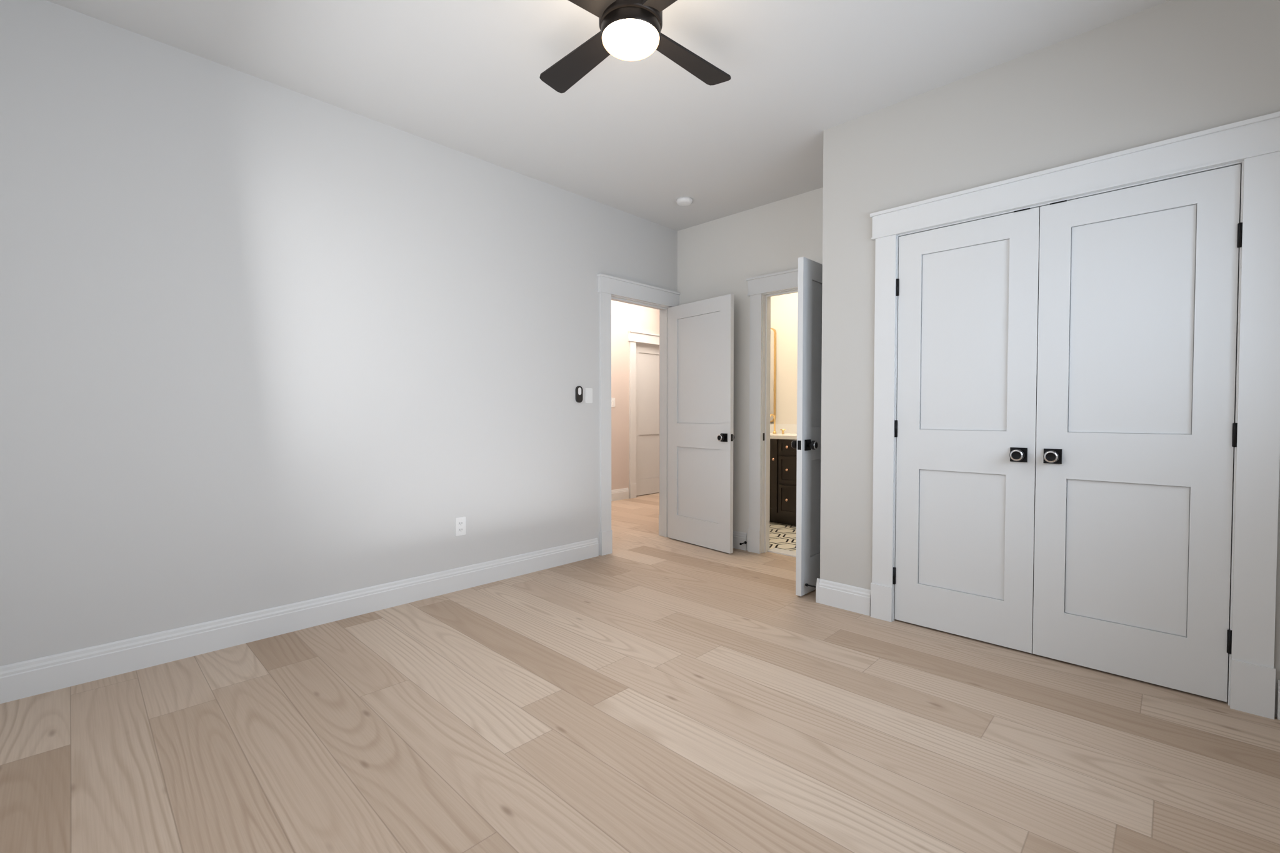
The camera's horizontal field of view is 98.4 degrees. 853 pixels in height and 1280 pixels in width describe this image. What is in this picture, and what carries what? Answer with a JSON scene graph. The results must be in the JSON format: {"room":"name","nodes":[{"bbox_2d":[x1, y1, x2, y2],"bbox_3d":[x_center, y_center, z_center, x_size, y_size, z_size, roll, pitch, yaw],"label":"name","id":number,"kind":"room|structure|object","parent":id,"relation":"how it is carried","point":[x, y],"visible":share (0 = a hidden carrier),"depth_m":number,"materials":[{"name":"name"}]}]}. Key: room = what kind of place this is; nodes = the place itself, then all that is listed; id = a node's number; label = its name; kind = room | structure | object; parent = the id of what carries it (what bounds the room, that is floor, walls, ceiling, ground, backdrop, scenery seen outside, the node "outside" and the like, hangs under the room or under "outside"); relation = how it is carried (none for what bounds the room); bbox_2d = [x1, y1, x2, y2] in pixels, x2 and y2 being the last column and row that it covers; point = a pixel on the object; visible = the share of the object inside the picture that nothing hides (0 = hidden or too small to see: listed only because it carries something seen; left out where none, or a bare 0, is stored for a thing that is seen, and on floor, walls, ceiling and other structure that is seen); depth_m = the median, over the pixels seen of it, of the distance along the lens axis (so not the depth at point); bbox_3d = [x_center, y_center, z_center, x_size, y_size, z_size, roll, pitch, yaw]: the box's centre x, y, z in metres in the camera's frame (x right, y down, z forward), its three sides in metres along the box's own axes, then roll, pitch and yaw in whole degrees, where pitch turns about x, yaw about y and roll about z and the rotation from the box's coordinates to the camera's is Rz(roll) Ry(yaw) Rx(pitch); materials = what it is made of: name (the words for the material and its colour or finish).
{"room":"empty bedroom","nodes":[
{"label":"empty bedroom","id":0,"kind":"room"},
{"bbox_2d":[0,0,677,666],"bbox_3d":[-1.242,-0.340,3.427,0.114,2.740,4.640,1,2,44],"label":"wall","id":1,"kind":"structure","parent":0,"point":[264,345],"depth_m":2.69,"materials":[{"name":"white paint"}]},
{"bbox_2d":[0,538,598,703],"bbox_3d":[-1.525,0.968,3.073,0.016,0.140,3.435,1,2,44],"label":"baseboard","id":2,"kind":"structure","parent":1,"relation":"attached to","point":[40,675],"depth_m":2.68,"materials":[{"name":"white paint"}]},
{"bbox_2d":[455,516,466,536],"bbox_3d":[-1.129,0.629,3.480,0.007,0.115,0.070,1,2,44],"label":"outlet","id":3,"kind":"object","parent":1,"relation":"attached to","point":[460,526],"visible":1,"depth_m":3.48,"materials":[{"name":"white plastic"}]},
{"bbox_2d":[575,386,583,402],"bbox_3d":[-0.456,-0.241,4.147,0.016,0.125,0.062,1,2,44],"label":"remote","id":4,"kind":"object","parent":1,"relation":"attached to","point":[579,394],"visible":1,"depth_m":4.14,"materials":[{"name":"black plastic"}]},
{"bbox_2d":[585,388,592,403],"bbox_3d":[-0.389,-0.236,4.221,0.010,0.115,0.070,1,2,44],"label":"light switch","id":5,"kind":"object","parent":1,"relation":"attached to","point":[588,395],"visible":1,"depth_m":4.21,"materials":[{"name":"white plastic"}]},
{"bbox_2d":[597,273,680,555],"bbox_3d":[-0.025,-0.093,4.692,0.190,2.185,1.000,1,2,44],"label":"door frame","id":6,"kind":"structure","parent":1,"relation":"attached to","point":[615,289],"depth_m":4.39,"materials":[{"name":"white paint"}]},
{"bbox_2d":[668,293,734,553],"bbox_3d":[0.492,-0.023,4.611,0.153,2.030,0.728,-1,2,-39],"label":"hall door","id":7,"kind":"structure","parent":1,"relation":"in","point":[700,379],"depth_m":4.57,"materials":[{"name":"white paint"}]},
{"bbox_2d":[46,0,1170,231],"bbox_3d":[0.606,-1.770,3.815,6.140,0.100,8.020,1,2,44],"label":"ceiling","id":8,"kind":"structure","parent":0,"point":[655,136],"depth_m":2.62,"materials":[{"name":"white paint"}]},
{"bbox_2d":[539,0,731,93],"bbox_3d":[-0.035,-1.555,2.106,0.849,0.248,0.849,0,1,2],"label":"ceiling fan","id":9,"kind":"object","parent":8,"relation":"hanging from","point":[630,30],"visible":1,"depth_m":2.13,"materials":[{"name":"brown metal"}]},
{"bbox_2d":[676,196,692,206],"bbox_3d":[0.339,-1.713,4.216,0.124,0.033,0.124,1,2,44],"label":"smoke detector","id":10,"kind":"object","parent":8,"relation":"attached to","point":[683,201],"visible":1,"depth_m":4.18,"materials":[{"name":"white plastic"}]},
{"bbox_2d":[611,300,659,498],"bbox_3d":[-1.495,-0.399,5.886,0.114,2.740,7.820,1,2,44],"label":"wall","id":11,"kind":"structure","parent":0,"point":[625,317],"depth_m":7.11,"materials":[{"name":"beige paint"}]},
{"bbox_2d":[611,398,614,406],"bbox_3d":[-0.340,-0.304,6.991,0.010,0.115,0.070,1,2,44],"label":"light switch","id":12,"kind":"object","parent":11,"relation":"attached to","point":[612,402],"visible":0.75,"depth_m":6.99,"materials":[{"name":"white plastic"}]},
{"bbox_2d":[611,488,628,501],"bbox_3d":[-2.126,0.918,5.173,0.016,0.140,5.672,1,2,44],"label":"baseboard","id":13,"kind":"structure","parent":11,"relation":"attached to","point":[620,494],"depth_m":7.09,"materials":[{"name":"white paint"}]},
{"bbox_2d":[628,330,659,498],"bbox_3d":[0.162,-0.161,7.574,0.150,2.185,0.992,1,2,44],"label":"door frame","id":14,"kind":"structure","parent":11,"relation":"attached to","point":[635,337],"depth_m":7.24,"materials":[{"name":"white paint"}]},
{"bbox_2d":[636,343,659,495],"bbox_3d":[0.149,-0.094,7.588,0.035,2.030,0.719,1,2,44],"label":"door","id":15,"kind":"structure","parent":11,"relation":"in","point":[647,419],"depth_m":7.53,"materials":[{"name":"white paint"}]},
{"bbox_2d":[0,492,1279,852],"bbox_3d":[0.606,1.069,3.883,6.140,0.100,8.020,1,2,44],"label":"floor","id":16,"kind":"structure","parent":0,"point":[645,687],"depth_m":1.89,"materials":[{"name":"brown wood"}]},
{"bbox_2d":[767,548,796,557],"bbox_3d":[1.325,1.006,4.236,0.726,0.010,0.120,1,2,44],"label":"threshold","id":17,"kind":"object","parent":16,"relation":"on","point":[784,552],"depth_m":4.39,"materials":[{"name":"white stone"}]},
{"bbox_2d":[677,187,823,550],"bbox_3d":[1.106,-0.361,4.301,2.040,2.740,0.114,1,2,44],"label":"wall","id":18,"kind":"structure","parent":0,"point":[726,255],"depth_m":4.48,"materials":[{"name":"white paint"}]},
{"bbox_2d":[733,530,746,550],"bbox_3d":[0.595,0.929,4.737,0.742,0.140,0.016,1,2,44],"label":"baseboard","id":19,"kind":"structure","parent":18,"relation":"attached to","point":[739,537],"depth_m":4.52,"materials":[{"name":"white paint"}]},
{"bbox_2d":[739,541,746,544],"bbox_3d":[0.829,0.940,4.447,0.022,0.022,0.075,1,2,44],"label":"door stop","id":20,"kind":"object","parent":19,"relation":"attached to","point":[744,542],"visible":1,"depth_m":4.45,"materials":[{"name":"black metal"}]},
{"bbox_2d":[746,263,822,553],"bbox_3d":[1.255,-0.080,4.138,0.994,2.185,0.150,1,2,44],"label":"door frame","id":21,"kind":"structure","parent":18,"relation":"attached to","point":[763,289],"depth_m":4.38,"materials":[{"name":"white paint"}]},
{"bbox_2d":[791,256,822,596],"bbox_3d":[1.220,0.001,3.581,0.153,2.030,0.754,1,2,45],"label":"door","id":22,"kind":"structure","parent":18,"relation":"in","point":[807,444],"depth_m":3.36,"materials":[{"name":"white paint"}]},
{"bbox_2d":[769,521,796,551],"bbox_3d":[1.532,0.989,5.087,2.750,0.004,1.560,1,2,44],"label":"floor","id":23,"kind":"structure","parent":0,"point":[782,536],"depth_m":4.97,"materials":[{"name":"white tile"}]},
{"bbox_2d":[769,436,796,525],"bbox_3d":[1.467,0.545,5.749,1.639,0.859,0.604,1,2,44],"label":"bathroom vanity","id":24,"kind":"object","parent":23,"relation":"on","point":[783,474],"depth_m":5.44,"materials":[{"name":"black wood"}]},
{"bbox_2d":[770,433,796,438],"bbox_3d":[1.483,0.098,5.751,1.674,0.034,0.605,1,2,44],"label":"countertop","id":25,"kind":"structure","parent":24,"relation":"on","point":[781,435],"depth_m":5.45,"materials":[{"name":"white stone"}]},
{"bbox_2d":[770,292,797,424],"bbox_3d":[2.132,-0.392,5.601,2.850,2.740,0.100,1,2,44],"label":"wall","id":26,"kind":"structure","parent":0,"point":[784,316],"depth_m":6.03,"materials":[{"name":"white paint"}]},
{"bbox_2d":[770,328,776,422],"bbox_3d":[1.286,-0.574,6.329,0.600,1.050,0.026,1,2,44],"label":"bathroom mirror","id":27,"kind":"object","parent":26,"relation":"attached to","point":[773,377],"visible":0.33,"depth_m":6.13,"materials":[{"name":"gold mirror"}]},
{"bbox_2d":[770,423,796,433],"bbox_3d":[1.685,0.026,5.959,1.674,0.100,0.022,1,2,44],"label":"backsplash","id":28,"kind":"structure","parent":26,"relation":"attached to","point":[774,429],"depth_m":6.02,"materials":[{"name":"white stone"}]},
{"bbox_2d":[820,0,1279,717],"bbox_3d":[1.889,-0.318,2.490,2.206,2.740,0.114,1,2,44],"label":"wall","id":29,"kind":"structure","parent":0,"point":[1171,69],"depth_m":2.60,"materials":[{"name":"grey paint"}]},
{"bbox_2d":[815,578,819,603],"bbox_3d":[1.309,0.958,3.519,0.016,0.140,0.773,1,2,44],"label":"baseboard","id":30,"kind":"structure","parent":29,"relation":"attached to","point":[817,597],"depth_m":3.24,"materials":[{"name":"white paint"}]},
{"bbox_2d":[805,583,816,588],"bbox_3d":[1.030,0.955,3.304,0.085,0.022,0.022,1,2,44],"label":"door stop","id":31,"kind":"object","parent":30,"relation":"attached to","point":[806,584],"visible":0.54,"depth_m":3.31,"materials":[{"name":"black metal"}]},
{"bbox_2d":[820,578,870,616],"bbox_3d":[1.168,0.967,3.129,0.272,0.140,0.016,1,2,44],"label":"baseboard","id":32,"kind":"structure","parent":29,"relation":"attached to","point":[850,598],"depth_m":3.13,"materials":[{"name":"white paint"}]},
{"bbox_2d":[892,206,1039,653],"bbox_3d":[1.567,0.019,2.717,0.618,2.034,0.094,1,2,44],"label":"door","id":33,"kind":"structure","parent":29,"relation":"in","point":[965,422],"depth_m":2.70,"materials":[{"name":"white paint"}]},
{"bbox_2d":[870,111,1279,719],"bbox_3d":[1.826,-0.042,2.532,1.494,2.185,0.150,1,2,44],"label":"trim","id":34,"kind":"structure","parent":29,"relation":"attached to","point":[1251,146],"depth_m":2.06,"materials":[{"name":"white paint"}]},
{"bbox_2d":[1032,164,1242,701],"bbox_3d":[2.015,0.030,2.284,0.624,2.034,0.094,1,2,44],"label":"door","id":35,"kind":"structure","parent":29,"relation":"in","point":[1136,433],"depth_m":2.27,"materials":[{"name":"white paint"}]},
{"bbox_2d":[1276,680,1279,719],"bbox_3d":[2.427,0.996,1.907,0.298,0.140,0.016,1,2,44],"label":"baseboard","id":36,"kind":"structure","parent":29,"relation":"attached to","point":[1278,705],"depth_m":2.01,"materials":[{"name":"white paint"}]}
]}

